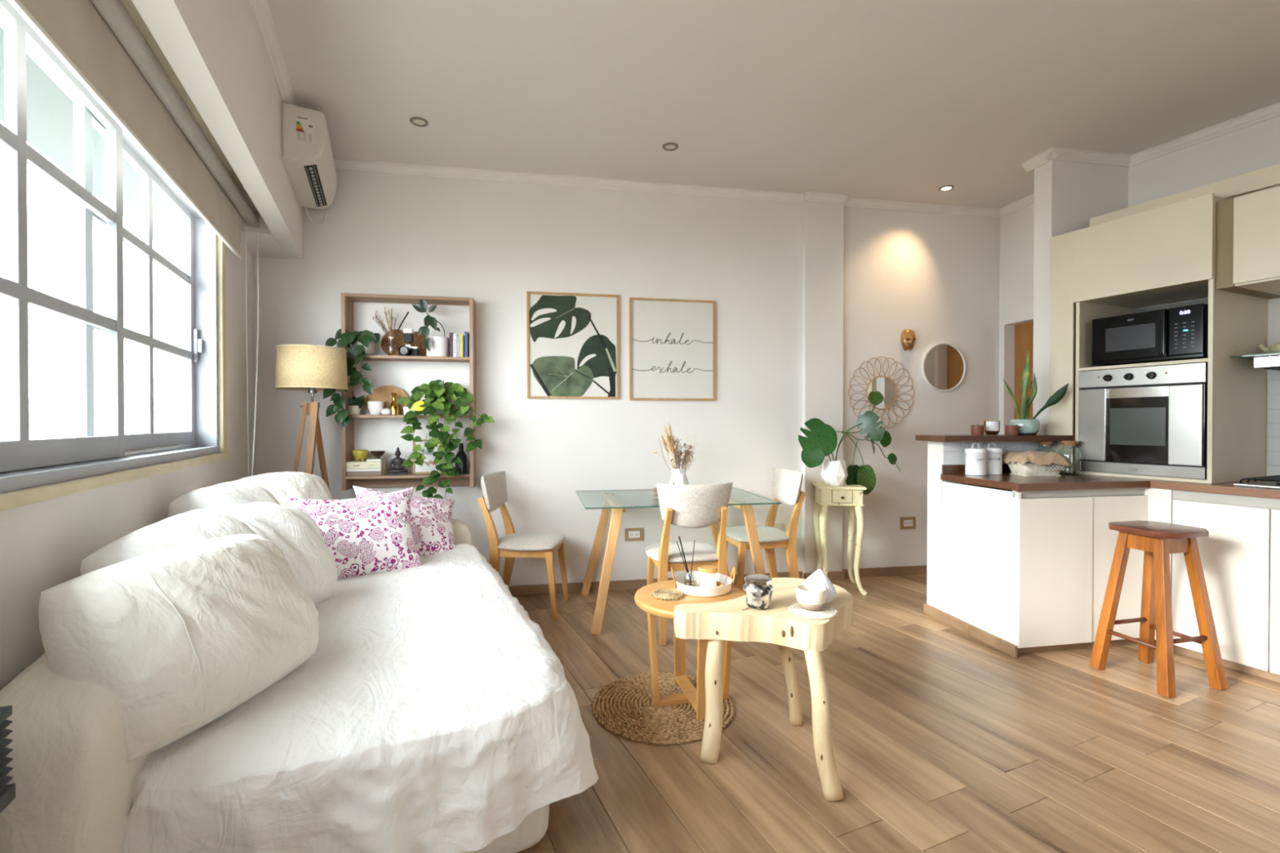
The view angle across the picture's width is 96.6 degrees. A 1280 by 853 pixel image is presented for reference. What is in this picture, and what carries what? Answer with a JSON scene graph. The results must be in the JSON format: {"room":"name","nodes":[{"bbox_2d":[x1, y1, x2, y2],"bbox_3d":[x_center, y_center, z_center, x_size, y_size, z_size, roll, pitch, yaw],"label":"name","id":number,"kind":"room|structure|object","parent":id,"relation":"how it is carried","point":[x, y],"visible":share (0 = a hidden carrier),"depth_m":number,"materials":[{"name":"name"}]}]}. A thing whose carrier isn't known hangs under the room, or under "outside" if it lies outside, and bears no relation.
{"room":"studio apartment","nodes":[
{"label":"studio apartment","id":0,"kind":"room"},
{"bbox_2d":[0,240,255,690],"bbox_3d":[-1.397,-0.268,1.016,0.140,3.020,6.400,0,1,-24],"label":"wall","id":1,"kind":"structure","parent":0,"point":[44,544],"depth_m":1.71,"materials":[{"name":"paint"}]},
{"bbox_2d":[0,705,15,813],"bbox_3d":[-1.063,0.819,0.686,0.190,0.652,0.628,0,1,-24],"label":"heater","id":2,"kind":"object","parent":1,"relation":"attached to","point":[7,792],"visible":1,"depth_m":0.99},
{"bbox_2d":[0,705,12,723],"bbox_3d":[-1.063,0.501,0.681,0.188,0.017,0.625,0,1,-24],"label":"grille","id":3,"kind":"object","parent":2,"relation":"attached to","point":[6,712],"depth_m":0.99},
{"bbox_2d":[0,782,15,813],"bbox_3d":[-1.063,0.646,0.684,0.190,0.027,0.628,0,1,-24],"label":"grille","id":4,"kind":"object","parent":2,"relation":"attached to","point":[7,792],"depth_m":0.99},
{"bbox_2d":[0,26,183,263],"bbox_3d":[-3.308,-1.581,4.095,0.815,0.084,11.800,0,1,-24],"label":"window pane","id":5,"kind":"object","parent":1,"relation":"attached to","point":[50,110],"depth_m":3.12,"materials":[{"name":"glass"}]},
{"bbox_2d":[0,0,229,511],"bbox_3d":[-1.530,-0.453,1.360,0.160,1.275,3.640,0,1,-24],"label":"window","id":6,"kind":"structure","parent":1,"relation":"in","point":[25,463],"depth_m":1.87,"materials":[{"name":"white metal"}]},
{"bbox_2d":[7,0,260,476],"bbox_3d":[-1.456,-0.366,1.562,0.090,1.682,3.745,0,1,-24],"label":"roller blind","id":7,"kind":"object","parent":6,"relation":"attached to","point":[99,42],"visible":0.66,"depth_m":1.83,"materials":[{"name":"fabric"}]},
{"bbox_2d":[120,0,245,191],"bbox_3d":[-1.090,-1.356,0.723,0.190,0.040,5.630,0,1,-24],"label":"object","id":8,"kind":"structure","parent":0,"point":[130,6],"depth_m":2.23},
{"bbox_2d":[131,0,302,258],"bbox_3d":[-1.064,-1.443,1.020,0.100,0.670,6.152,0,1,-24],"label":"beam","id":9,"kind":"structure","parent":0,"point":[215,48],"depth_m":2.19,"materials":[{"name":"paint"}]},
{"bbox_2d":[281,102,337,224],"bbox_3d":[-1.987,-1.547,3.471,0.215,0.372,0.868,0,1,-24],"label":"air conditioner","id":10,"kind":"object","parent":9,"relation":"attached to","point":[307,157],"visible":1,"depth_m":3.12,"materials":[{"name":"plastic"}]},
{"bbox_2d":[297,116,311,142],"bbox_3d":[-1.809,-1.603,3.076,0.070,0.120,0.001,0,1,-24],"label":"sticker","id":11,"kind":"object","parent":10,"relation":"attached to","point":[304,123],"depth_m":3.08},
{"bbox_2d":[303,164,327,206],"bbox_3d":[-1.947,-1.441,3.434,0.061,0.026,0.640,0,1,-24],"label":"outlet","id":12,"kind":"object","parent":10,"relation":"attached to","point":[313,177],"depth_m":3.40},
{"bbox_2d":[240,190,286,258],"bbox_3d":[-2.360,-1.261,3.563,0.190,0.275,0.590,0,1,-24],"label":"wall","id":13,"kind":"structure","parent":0,"point":[268,246],"depth_m":3.44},
{"bbox_2d":[429,400,451,415],"bbox_3d":[-1.370,-0.132,3.919,0.144,0.108,0.144,0,0,-10],"label":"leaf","id":14,"kind":"object","parent":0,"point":[438,411],"depth_m":3.86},
{"bbox_2d":[253,169,999,586],"bbox_3d":[0.187,-0.295,4.381,5.800,3.020,0.160,0,0,-10],"label":"wall","id":15,"kind":"structure","parent":0,"point":[936,277],"depth_m":4.24,"materials":[{"name":"paint"}]},
{"bbox_2d":[248,0,296,106],"bbox_3d":[-0.993,-1.751,1.048,0.055,0.055,6.150,0,1,-24],"label":"trim","id":16,"kind":"structure","parent":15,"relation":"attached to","point":[261,12],"depth_m":2.65,"materials":[{"name":"paint"}]},
{"bbox_2d":[341,293,475,490],"bbox_3d":[-1.560,-0.229,3.893,0.832,1.295,0.179,0,0,-10],"label":"shelf","id":17,"kind":"object","parent":15,"relation":"attached to","point":[348,300],"visible":0.84,"depth_m":3.87,"materials":[{"name":"brown wood"}]},
{"bbox_2d":[323,328,380,427],"bbox_3d":[-1.881,-0.317,3.775,0.336,0.656,0.273,0,0,-10],"label":"pothos","id":18,"kind":"object","parent":17,"relation":"hanging from","point":[362,343],"visible":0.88,"depth_m":3.68,"materials":[{"name":"green plant"}]},
{"bbox_2d":[347,395,364,414],"bbox_3d":[-1.907,-0.143,3.826,0.128,0.132,0.091,0,0,-10],"label":"potted plant","id":19,"kind":"object","parent":17,"relation":"on","point":[354,405],"visible":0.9,"depth_m":3.80,"materials":[{"name":"green plant"}]},
{"bbox_2d":[350,340,375,355],"bbox_3d":[-1.863,-0.526,3.832,0.156,0.110,0.156,0,0,-10],"label":"pot","id":20,"kind":"object","parent":17,"relation":"on","point":[371,350],"depth_m":3.80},
{"bbox_2d":[346,469,386,475],"bbox_3d":[-1.840,0.312,3.838,0.215,0.030,0.130,0,0,-10],"label":"book","id":21,"kind":"object","parent":17,"relation":"on","point":[366,473],"visible":0.85,"depth_m":3.78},
{"bbox_2d":[346,466,386,471],"bbox_3d":[-1.840,0.287,3.837,0.215,0.018,0.135,0,0,-10],"label":"book","id":22,"kind":"object","parent":21,"relation":"on","point":[384,468],"visible":0.83,"depth_m":3.77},
{"bbox_2d":[346,460,385,468],"bbox_3d":[-1.840,0.256,3.837,0.215,0.045,0.130,0,0,-10],"label":"book","id":23,"kind":"object","parent":22,"relation":"on","point":[350,464],"visible":0.95,"depth_m":3.78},
{"bbox_2d":[367,401,384,414],"bbox_3d":[-1.778,-0.123,3.840,0.104,0.091,0.104,0,0,-10],"label":"pot","id":24,"kind":"object","parent":17,"relation":"on","point":[375,407],"visible":0.91,"depth_m":3.80,"materials":[{"name":"white ceramic"}]},
{"bbox_2d":[364,385,408,414],"bbox_3d":[-1.744,-0.181,3.918,0.285,0.205,0.026,0,0,-10],"label":"cork board","id":25,"kind":"object","parent":17,"relation":"on","point":[383,393],"visible":0.64,"depth_m":3.92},
{"bbox_2d":[381,328,412,355],"bbox_3d":[-1.678,-0.573,3.930,0.201,0.199,0.039,0,0,-10],"label":"vase","id":26,"kind":"object","parent":17,"relation":"on","point":[399,340],"visible":0.67,"depth_m":3.92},
{"bbox_2d":[386,446,408,475],"bbox_3d":[-1.642,0.233,3.867,0.133,0.188,0.089,0,0,-10],"label":"seated statue","id":27,"kind":"object","parent":17,"relation":"on","point":[397,469],"visible":0.94,"depth_m":3.85,"materials":[{"name":"stone"}]},
{"bbox_2d":[391,328,418,355],"bbox_3d":[-1.589,-0.564,3.830,0.176,0.185,0.088,0,0,2],"label":"film camera","id":28,"kind":"object","parent":17,"relation":"on","point":[407,349],"visible":0.94,"depth_m":3.84,"materials":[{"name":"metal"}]},
{"bbox_2d":[411,331,426,355],"bbox_3d":[-1.562,-0.568,3.966,0.191,0.189,0.037,0,0,-10],"label":"disc","id":29,"kind":"object","parent":17,"relation":"on","point":[418,340],"visible":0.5,"depth_m":3.97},
{"bbox_2d":[412,440,442,473],"bbox_3d":[-1.472,0.208,3.948,0.190,0.235,0.051,0,0,-10],"label":"frame","id":30,"kind":"object","parent":17,"relation":"on","point":[428,466],"visible":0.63,"depth_m":3.95,"materials":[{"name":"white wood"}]},
{"bbox_2d":[412,299,448,356],"bbox_3d":[-1.407,-0.671,3.883,0.152,0.399,0.233,0,1,28],"label":"rubber plant","id":31,"kind":"object","parent":17,"relation":"on","point":[436,346],"visible":0.97,"depth_m":3.83,"materials":[{"name":"green plant"}]},
{"bbox_2d":[396,379,494,498],"bbox_3d":[-1.301,0.137,3.856,0.632,0.907,0.297,0,0,-10],"label":"pothos","id":32,"kind":"object","parent":17,"relation":"on","point":[438,397],"visible":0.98,"depth_m":3.77,"materials":[{"name":"green plant"}]},
{"bbox_2d":[455,443,466,474],"bbox_3d":[-1.237,0.220,3.946,0.076,0.211,0.076,0,0,-10],"label":"bottle","id":33,"kind":"object","parent":17,"relation":"on","point":[461,468],"visible":0.84,"depth_m":3.92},
{"bbox_3d":[-1.676,-0.537,3.845,0.048,0.132,0.048,0,0,-10],"label":"glass bottle","id":34,"kind":"object","parent":17,"relation":"on","visible":0},
{"bbox_2d":[372,306,408,353],"bbox_3d":[-1.676,-0.654,3.843,0.230,0.326,0.071,0,0,-10],"label":"dried grasses","id":35,"kind":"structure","parent":34,"relation":"in","point":[382,325],"depth_m":3.83,"materials":[{"name":"plant"}]},
{"bbox_2d":[333,158,804,204],"bbox_3d":[-0.494,-1.776,4.137,3.616,0.055,0.055,0,0,-10],"label":"trim","id":36,"kind":"structure","parent":15,"relation":"attached to","point":[340,164],"depth_m":4.12,"materials":[{"name":"paint"}]},
{"bbox_2d":[526,291,618,399],"bbox_3d":[-0.486,-0.586,4.163,0.667,0.768,0.025,0,0,-10],"label":"framed poster","id":37,"kind":"object","parent":15,"relation":"attached to","point":[572,339],"visible":1,"depth_m":4.16,"materials":[{"name":"paper"}]},
{"bbox_2d":[624,527,643,541],"bbox_3d":[-0.043,0.806,4.260,0.140,0.095,0.013,0,0,-10],"label":"power socket","id":38,"kind":"object","parent":15,"relation":"attached to","point":[630,534],"visible":1,"depth_m":4.25,"materials":[{"name":"white plastic"}]},
{"bbox_2d":[629,297,715,400],"bbox_3d":[0.247,-0.577,4.295,0.660,0.760,0.025,0,0,-10],"label":"framed poster","id":39,"kind":"object","parent":15,"relation":"attached to","point":[672,341],"visible":1,"depth_m":4.29,"materials":[{"name":"paper"}]},
{"bbox_2d":[508,564,927,595],"bbox_3d":[0.244,1.181,4.290,5.675,0.070,0.064,0,0,-10],"label":"baseboard","id":40,"kind":"structure","parent":15,"relation":"attached to","point":[530,589],"depth_m":4.27,"materials":[{"name":"brown wood"}]},
{"bbox_2d":[801,201,843,578],"bbox_3d":[1.441,-0.296,4.506,0.321,3.020,0.060,0,0,-10],"label":"wall pillar","id":41,"kind":"structure","parent":15,"relation":"attached to","point":[822,222],"depth_m":4.47,"materials":[{"name":"paint"}]},
{"bbox_2d":[804,191,848,204],"bbox_3d":[1.450,-1.778,4.438,0.350,0.055,0.055,0,0,-10],"label":"trim","id":42,"kind":"structure","parent":15,"relation":"attached to","point":[815,197],"depth_m":4.43,"materials":[{"name":"paint"}]},
{"bbox_2d":[848,356,914,428],"bbox_3d":[1.953,-0.272,4.609,0.589,0.589,0.020,0,0,-10],"label":"mirror","id":43,"kind":"object","parent":15,"relation":"attached to","point":[884,384],"visible":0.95,"depth_m":4.61,"materials":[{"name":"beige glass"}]},
{"bbox_2d":[867,377,896,408],"bbox_3d":[1.953,-0.272,4.609,0.256,0.256,0.001,0,0,-10],"label":"mirror glass","id":44,"kind":"object","parent":43,"relation":"attached to","point":[883,385],"depth_m":4.61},
{"bbox_2d":[900,329,915,351],"bbox_3d":[2.189,-0.702,4.617,0.124,0.176,0.077,0,0,-10],"label":"face mask","id":45,"kind":"object","parent":15,"relation":"attached to","point":[908,339],"visible":1,"depth_m":4.61,"materials":[{"name":"paint"}]},
{"bbox_2d":[843,197,999,217],"bbox_3d":[2.318,-1.780,4.645,1.458,0.055,0.055,0,0,-10],"label":"trim","id":46,"kind":"structure","parent":15,"relation":"attached to","point":[851,202],"depth_m":4.63,"materials":[{"name":"paint"}]},
{"bbox_2d":[920,342,965,391],"bbox_3d":[2.497,-0.488,4.698,0.400,0.400,0.033,0,0,-10],"label":"round mirror","id":47,"kind":"object","parent":15,"relation":"attached to","point":[943,366],"visible":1,"depth_m":4.69,"materials":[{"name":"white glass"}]},
{"bbox_2d":[266,0,1279,208],"bbox_3d":[1.406,-1.848,2.230,6.400,0.120,6.750,0,1,-24],"label":"ceiling","id":48,"kind":"structure","parent":0,"point":[901,100],"depth_m":3.00,"materials":[{"name":"paint"}]},
{"bbox_2d":[821,459,848,486],"bbox_3d":[1.450,0.346,4.256,0.177,0.185,0.177,0,0,-10],"label":"pot","id":49,"kind":"object","parent":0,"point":[834,472],"depth_m":4.19,"materials":[{"name":"white ceramic"}]},
{"bbox_2d":[512,573,1279,852],"bbox_3d":[1.275,1.312,2.304,6.200,0.160,6.746,0,1,-24],"label":"floor","id":50,"kind":"structure","parent":0,"point":[944,740],"depth_m":2.17,"materials":[{"name":"brown wood"}]},
{"bbox_2d":[0,519,549,852],"bbox_3d":[-1.219,0.865,2.383,1.301,0.758,2.435,0,1,-24],"label":"sofa","id":51,"kind":"object","parent":50,"relation":"on","point":[73,778],"visible":0.07,"depth_m":1.14,"materials":[{"name":"fabric"}]},
{"bbox_2d":[80,508,257,575],"bbox_3d":[-1.367,0.467,1.741,0.350,0.404,0.519,0,0,1],"label":"bed pillow","id":52,"kind":"object","parent":51,"relation":"on","point":[192,526],"visible":0.27,"depth_m":1.64,"materials":[{"name":"fabric"}]},
{"bbox_2d":[167,480,280,518],"bbox_3d":[-1.678,0.404,2.363,0.332,0.344,0.455,0,0,-2],"label":"bed pillow","id":53,"kind":"object","parent":51,"relation":"on","point":[234,493],"visible":0.29,"depth_m":2.23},
{"bbox_2d":[235,471,332,506],"bbox_3d":[-1.855,0.427,2.957,0.319,0.381,0.491,0,1,43],"label":"bed pillow","id":54,"kind":"object","parent":51,"relation":"on","point":[297,485],"visible":0.24,"depth_m":2.92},
{"bbox_2d":[284,486,422,579],"bbox_3d":[-1.422,0.562,2.892,0.620,0.454,0.288,0,1,-37],"label":"floral cushion","id":55,"kind":"object","parent":51,"relation":"on","point":[370,535],"visible":0.67,"depth_m":2.85,"materials":[{"name":"fabric"}]},
{"bbox_2d":[123,543,598,852],"bbox_3d":[-1.034,0.911,2.362,1.217,0.416,2.176,0,1,-24],"label":"throw","id":56,"kind":"object","parent":51,"relation":"on","point":[429,712],"visible":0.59,"depth_m":1.48,"materials":[{"name":"white fabric"}]},
{"bbox_2d":[38,533,319,762],"bbox_3d":[-1.157,0.532,1.511,0.401,0.448,0.600,0,0,8],"label":"bed pillow","id":57,"kind":"object","parent":56,"relation":"on","point":[182,636],"visible":0.94,"depth_m":1.33,"materials":[{"name":"white fabric"}]},
{"bbox_2d":[214,502,337,604],"bbox_3d":[-1.478,0.528,2.280,0.402,0.457,0.563,0,0,11],"label":"bed pillow","id":58,"kind":"object","parent":56,"relation":"on","point":[300,540],"visible":0.46,"depth_m":2.25,"materials":[{"name":"fabric"}]},
{"bbox_2d":[352,485,455,555],"bbox_3d":[-1.332,0.568,3.276,0.662,0.467,0.333,0,1,-38],"label":"floral cushion","id":59,"kind":"object","parent":51,"relation":"on","point":[431,518],"visible":0.47,"depth_m":3.27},
{"bbox_2d":[274,344,348,490],"bbox_3d":[-2.039,0.369,3.546,0.403,1.708,0.420,0,1,34],"label":"floor lamp","id":60,"kind":"object","parent":50,"relation":"on","point":[312,369],"visible":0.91,"depth_m":3.44,"materials":[{"name":"fabric"}]},
{"bbox_2d":[477,471,568,620],"bbox_3d":[-0.774,0.770,3.806,0.544,0.908,0.476,0,0,4],"label":"dining chair","id":61,"kind":"object","parent":50,"relation":"on","point":[512,545],"visible":0.98,"depth_m":3.66,"materials":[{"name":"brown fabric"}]},
{"bbox_2d":[591,671,734,744],"bbox_3d":[0.101,1.223,2.514,0.625,0.018,0.624,0,1,33],"label":"jute rug","id":62,"kind":"object","parent":50,"relation":"on","point":[676,724],"visible":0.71,"depth_m":2.42,"materials":[{"name":"wicker"}]},
{"bbox_2d":[634,579,745,719],"bbox_3d":[0.226,0.981,2.535,0.500,0.474,0.500,0,0,-13],"label":"side table","id":63,"kind":"object","parent":62,"relation":"on","point":[654,606],"visible":0.53,"depth_m":2.48,"materials":[{"name":"wood"}]},
{"bbox_2d":[650,588,685,600],"bbox_3d":[0.123,0.737,2.510,0.154,0.013,0.154,0,1,-24],"label":"coaster","id":64,"kind":"object","parent":63,"relation":"on","point":[664,593],"visible":1,"depth_m":2.49,"materials":[{"name":"wicker"}]},
{"bbox_2d":[671,566,735,596],"bbox_3d":[0.289,0.691,2.605,0.264,0.103,0.264,0,1,-40],"label":"round tray","id":65,"kind":"object","parent":63,"relation":"on","point":[680,584],"visible":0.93,"depth_m":2.55,"materials":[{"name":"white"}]},
{"bbox_2d":[697,564,717,586],"bbox_3d":[0.312,0.692,2.627,0.088,0.088,0.088,0,1,-24],"label":"candle","id":66,"kind":"object","parent":65,"relation":"in","point":[707,573],"visible":0.92,"depth_m":2.60,"materials":[{"name":"white wax"}]},
{"bbox_2d":[575,487,781,635],"bbox_3d":[0.204,0.847,3.845,1.215,0.756,0.847,0,0,-10],"label":"dining table","id":67,"kind":"object","parent":50,"relation":"on","point":[611,498],"visible":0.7,"depth_m":3.56,"materials":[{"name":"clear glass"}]},
{"bbox_2d":[669,467,688,484],"bbox_3d":[0.264,0.376,3.872,0.132,0.184,0.131,0,0,-10],"label":"ceramic vase","id":68,"kind":"object","parent":67,"relation":"on","point":[680,477],"visible":0.62,"depth_m":3.83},
{"bbox_2d":[653,422,698,484],"bbox_3d":[0.243,0.181,3.863,0.320,0.416,0.134,0,0,-22],"label":"bouquet","id":69,"kind":"object","parent":68,"relation":"in","point":[671,442],"visible":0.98,"depth_m":3.85,"materials":[{"name":"plant"}]},
{"bbox_2d":[644,482,733,645],"bbox_3d":[0.277,0.773,3.435,0.476,0.908,0.544,0,0,-10],"label":"dining chair","id":70,"kind":"object","parent":50,"relation":"on","point":[688,506],"visible":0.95,"depth_m":3.22,"materials":[{"name":"fabric"}]},
{"bbox_2d":[674,577,853,800],"bbox_3d":[0.546,0.970,2.326,0.639,0.544,0.726,0,1,28],"label":"coffee table","id":71,"kind":"object","parent":50,"relation":"on","point":[732,620],"visible":0.83,"depth_m":2.13,"materials":[{"name":"wood"}]},
{"bbox_2d":[742,573,773,608],"bbox_3d":[0.460,0.641,2.221,0.116,0.115,0.116,0,1,-24],"label":"glass jar","id":72,"kind":"object","parent":71,"relation":"on","point":[757,588],"visible":1,"depth_m":2.18,"materials":[{"name":"glass"}]},
{"bbox_2d":[789,602,837,619],"bbox_3d":[0.654,0.695,2.155,0.176,0.011,0.176,0,1,-24],"label":"coaster","id":73,"kind":"object","parent":71,"relation":"on","point":[827,611],"visible":0.63,"depth_m":2.12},
{"bbox_2d":[795,583,826,610],"bbox_3d":[0.648,0.649,2.157,0.111,0.080,0.111,0,1,-24],"label":"cup","id":74,"kind":"object","parent":73,"relation":"on","point":[810,597],"visible":1,"depth_m":2.12,"materials":[{"name":"beige ceramic"}]},
{"bbox_2d":[802,568,836,604],"bbox_3d":[0.708,0.634,2.267,0.140,0.134,0.141,0,1,-24],"label":"ornament","id":75,"kind":"object","parent":71,"relation":"on","point":[819,577],"visible":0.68,"depth_m":2.23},
{"bbox_2d":[725,467,805,590],"bbox_3d":[0.862,0.768,4.064,0.544,0.908,0.476,0,0,-12],"label":"dining chair","id":76,"kind":"object","parent":50,"relation":"on","point":[786,483],"visible":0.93,"depth_m":3.93,"materials":[{"name":"fabric"}]},
{"bbox_2d":[812,482,868,595],"bbox_3d":[1.492,0.833,4.300,0.362,0.790,0.363,0,0,8],"label":"plant stand","id":77,"kind":"object","parent":50,"relation":"on","point":[851,496],"visible":0.83,"depth_m":4.17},
{"bbox_2d":[798,391,900,494],"bbox_3d":[1.567,0.128,4.259,0.853,0.784,0.190,0,0,-4],"label":"monstera","id":78,"kind":"object","parent":77,"relation":"on","point":[821,441],"visible":0.99,"depth_m":4.21,"materials":[{"name":"green plant"}]},
{"bbox_2d":[942,481,1147,653],"bbox_3d":[2.368,0.781,3.379,0.845,0.884,0.577,0,0,-10],"label":"base cabinet","id":79,"kind":"object","parent":50,"relation":"on","point":[1030,570],"visible":0.9,"depth_m":3.11,"materials":[{"name":"beige laminate"}]},
{"bbox_2d":[923,603,1017,657],"bbox_3d":[1.931,1.192,3.382,0.016,0.062,0.727,0,0,-10],"label":"baseboard","id":80,"kind":"structure","parent":79,"relation":"attached to","point":[1001,644],"depth_m":3.32,"materials":[{"name":"brown wood"}]},
{"bbox_2d":[940,463,1158,490],"bbox_3d":[2.697,0.290,3.432,1.536,0.093,0.592,0,0,-10],"label":"countertop","id":81,"kind":"structure","parent":79,"relation":"on","point":[954,473],"depth_m":3.18,"materials":[{"name":"wood"}]},
{"bbox_2d":[964,442,986,475],"bbox_3d":[2.062,0.198,3.506,0.119,0.200,0.119,0,0,-10],"label":"canister","id":82,"kind":"object","parent":81,"relation":"on","point":[975,457],"visible":1,"depth_m":3.46,"materials":[{"name":"white ceramic"}]},
{"bbox_2d":[982,442,1003,475],"bbox_3d":[2.195,0.197,3.560,0.119,0.200,0.119,0,0,-10],"label":"canister","id":83,"kind":"object","parent":81,"relation":"on","point":[993,455],"visible":0.88,"depth_m":3.51,"materials":[{"name":"white ceramic"}]},
{"bbox_2d":[1008,462,1066,475],"bbox_3d":[2.443,0.252,3.499,0.327,0.093,0.199,0,0,-2],"label":"wicker basket","id":84,"kind":"object","parent":81,"relation":"on","point":[1028,468],"visible":0.81,"depth_m":3.43,"materials":[{"name":"wicker"}]},
{"bbox_2d":[1002,450,1071,466],"bbox_3d":[2.411,0.195,3.492,0.312,0.097,0.242,0,0,-2],"label":"linen towel","id":85,"kind":"object","parent":84,"relation":"in","point":[1039,458],"visible":0.97,"depth_m":3.41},
{"bbox_2d":[1088,520,1227,697],"bbox_3d":[2.517,0.857,2.781,0.375,0.742,0.355,0,0,-14],"label":"bar stool","id":86,"kind":"object","parent":50,"relation":"on","point":[1157,540],"visible":1,"depth_m":2.70,"materials":[{"name":"brown wood"}]},
{"bbox_2d":[1144,487,1279,682],"bbox_3d":[3.743,0.792,1.984,0.708,0.884,2.955,0,1,-24],"label":"base cabinet","id":87,"kind":"object","parent":50,"relation":"on","point":[1240,555],"visible":0.76,"depth_m":2.85,"materials":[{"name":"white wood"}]},
{"bbox_2d":[1150,480,1279,498],"bbox_3d":[3.744,0.329,1.965,0.718,0.038,2.924,0,1,-24],"label":"countertop","id":88,"kind":"structure","parent":87,"relation":"on","point":[1228,488],"depth_m":2.92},
{"bbox_2d":[1232,475,1279,488],"bbox_3d":[3.397,0.282,2.683,0.490,0.044,0.720,0,1,-24],"label":"gas hob","id":89,"kind":"object","parent":88,"relation":"in","point":[1268,482],"visible":1,"depth_m":2.88,"materials":[{"name":"metal"}]},
{"bbox_2d":[927,440,1049,610],"bbox_3d":[2.289,0.656,3.727,0.814,1.128,0.143,0,0,-10],"label":"wall","id":90,"kind":"structure","parent":0,"point":[940,454],"depth_m":3.65,"materials":[{"name":"white paint"}]},
{"bbox_2d":[915,434,1075,441],"bbox_3d":[2.281,0.072,3.671,0.980,0.036,0.330,0,0,-10],"label":"bar shelf","id":91,"kind":"object","parent":90,"relation":"on","point":[957,437],"visible":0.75,"depth_m":3.52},
{"bbox_2d":[983,421,999,435],"bbox_3d":[2.265,0.009,3.673,0.093,0.090,0.093,0,0,-10],"label":"votive","id":92,"kind":"object","parent":91,"relation":"on","point":[990,428],"visible":0.99,"depth_m":3.64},
{"bbox_2d":[1003,348,1068,435],"bbox_3d":[2.504,-0.223,3.647,0.375,0.555,0.170,0,0,12],"label":"snake plant","id":93,"kind":"object","parent":91,"relation":"on","point":[1027,426],"visible":0.91,"depth_m":3.64,"materials":[{"name":"green plant"}]},
{"bbox_2d":[999,203,1034,434],"bbox_3d":[3.156,-0.295,4.399,0.100,3.020,0.860,0,0,-10],"label":"wall","id":94,"kind":"structure","parent":0,"point":[1016,228],"depth_m":4.71,"materials":[{"name":"paint"}]},
{"bbox_2d":[999,192,1034,217],"bbox_3d":[3.078,-1.778,4.383,0.055,0.055,0.840,0,0,-10],"label":"trim","id":95,"kind":"structure","parent":94,"relation":"attached to","point":[1028,200],"depth_m":4.59,"materials":[{"name":"paint"}]},
{"bbox_2d":[1013,321,1033,419],"bbox_3d":[3.192,0.164,4.435,0.099,2.100,0.870,0,0,-10],"label":"door","id":96,"kind":"structure","parent":94,"relation":"in","point":[1024,332],"depth_m":4.70,"materials":[{"name":"brown wood"}]},
{"bbox_2d":[1032,160,1128,471],"bbox_3d":[3.083,-0.291,3.887,0.805,3.020,0.135,0,0,-10],"label":"wall pillar","id":97,"kind":"structure","parent":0,"point":[1068,194],"depth_m":3.79,"materials":[{"name":"paint"}]},
{"bbox_2d":[1021,147,1058,172],"bbox_3d":[2.660,-1.773,3.799,0.055,0.055,0.235,0,0,-10],"label":"trim","id":98,"kind":"structure","parent":97,"relation":"attached to","point":[1038,160],"depth_m":3.80,"materials":[{"name":"paint"}]},
{"bbox_2d":[1048,192,1267,484],"bbox_3d":[3.109,-0.465,3.476,0.638,1.525,0.807,0,1,-24],"label":"cabinet","id":99,"kind":"object","parent":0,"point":[1165,255],"visible":0.66,"depth_m":3.21,"materials":[{"name":"beige laminate"}]},
{"bbox_2d":[1078,362,1208,479],"bbox_3d":[3.053,-0.032,3.370,0.494,0.618,0.602,0,1,-24],"label":"oven","id":100,"kind":"object","parent":99,"relation":"in","point":[1144,420],"visible":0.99,"depth_m":3.25,"materials":[{"name":"metal"}]},
{"bbox_2d":[1091,303,1208,366],"bbox_3d":[3.056,-0.511,3.352,0.420,0.296,0.524,0,1,-24],"label":"microwave","id":101,"kind":"object","parent":99,"relation":"in","point":[1178,333],"visible":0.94,"depth_m":3.24,"materials":[{"name":"black plastic"}]},
{"bbox_2d":[1089,164,1279,226],"bbox_3d":[3.398,-1.265,2.471,0.030,0.099,2.555,0,1,-24],"label":"board","id":102,"kind":"object","parent":99,"relation":"on","point":[1268,177],"visible":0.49,"depth_m":3.06,"materials":[{"name":"beige laminate"}]},
{"bbox_2d":[1128,115,1279,495],"bbox_3d":[4.119,-0.278,2.191,0.170,3.020,4.040,0,1,-24],"label":"wall","id":103,"kind":"structure","parent":0,"point":[1255,147],"depth_m":3.39,"materials":[{"name":"paint"}]},
{"bbox_2d":[1045,146,1131,167],"bbox_3d":[3.016,-1.773,3.766,0.735,0.055,0.055,0,0,-10],"label":"trim","id":104,"kind":"structure","parent":103,"relation":"attached to","point":[1071,155],"depth_m":3.75,"materials":[{"name":"paint"}]},
{"bbox_2d":[1128,102,1279,167],"bbox_3d":[4.054,-1.759,2.073,0.055,0.055,3.900,0,1,-24],"label":"trim","id":105,"kind":"structure","parent":103,"relation":"attached to","point":[1272,111],"depth_m":3.45,"materials":[{"name":"paint"}]},
{"bbox_2d":[1215,186,1279,299],"bbox_3d":[3.570,-0.942,2.467,0.618,0.455,1.403,0,1,-24],"label":"upper cabinet","id":106,"kind":"object","parent":103,"relation":"attached to","point":[1248,225],"visible":1,"depth_m":2.87,"materials":[{"name":"beige laminate"}]},
{"bbox_2d":[1230,352,1279,370],"bbox_3d":[3.552,-0.336,2.707,0.458,0.072,0.945,0,1,-24],"label":"hood","id":107,"kind":"object","parent":103,"relation":"attached to","point":[1264,361],"visible":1,"depth_m":2.97,"materials":[{"name":"silver glass"}]},
{"bbox_2d":[1230,352,1279,359],"bbox_3d":[3.552,-0.368,2.706,0.458,0.008,0.945,0,1,-24],"label":"glass shelf","id":108,"kind":"object","parent":107,"relation":"attached to","point":[1275,355],"depth_m":2.97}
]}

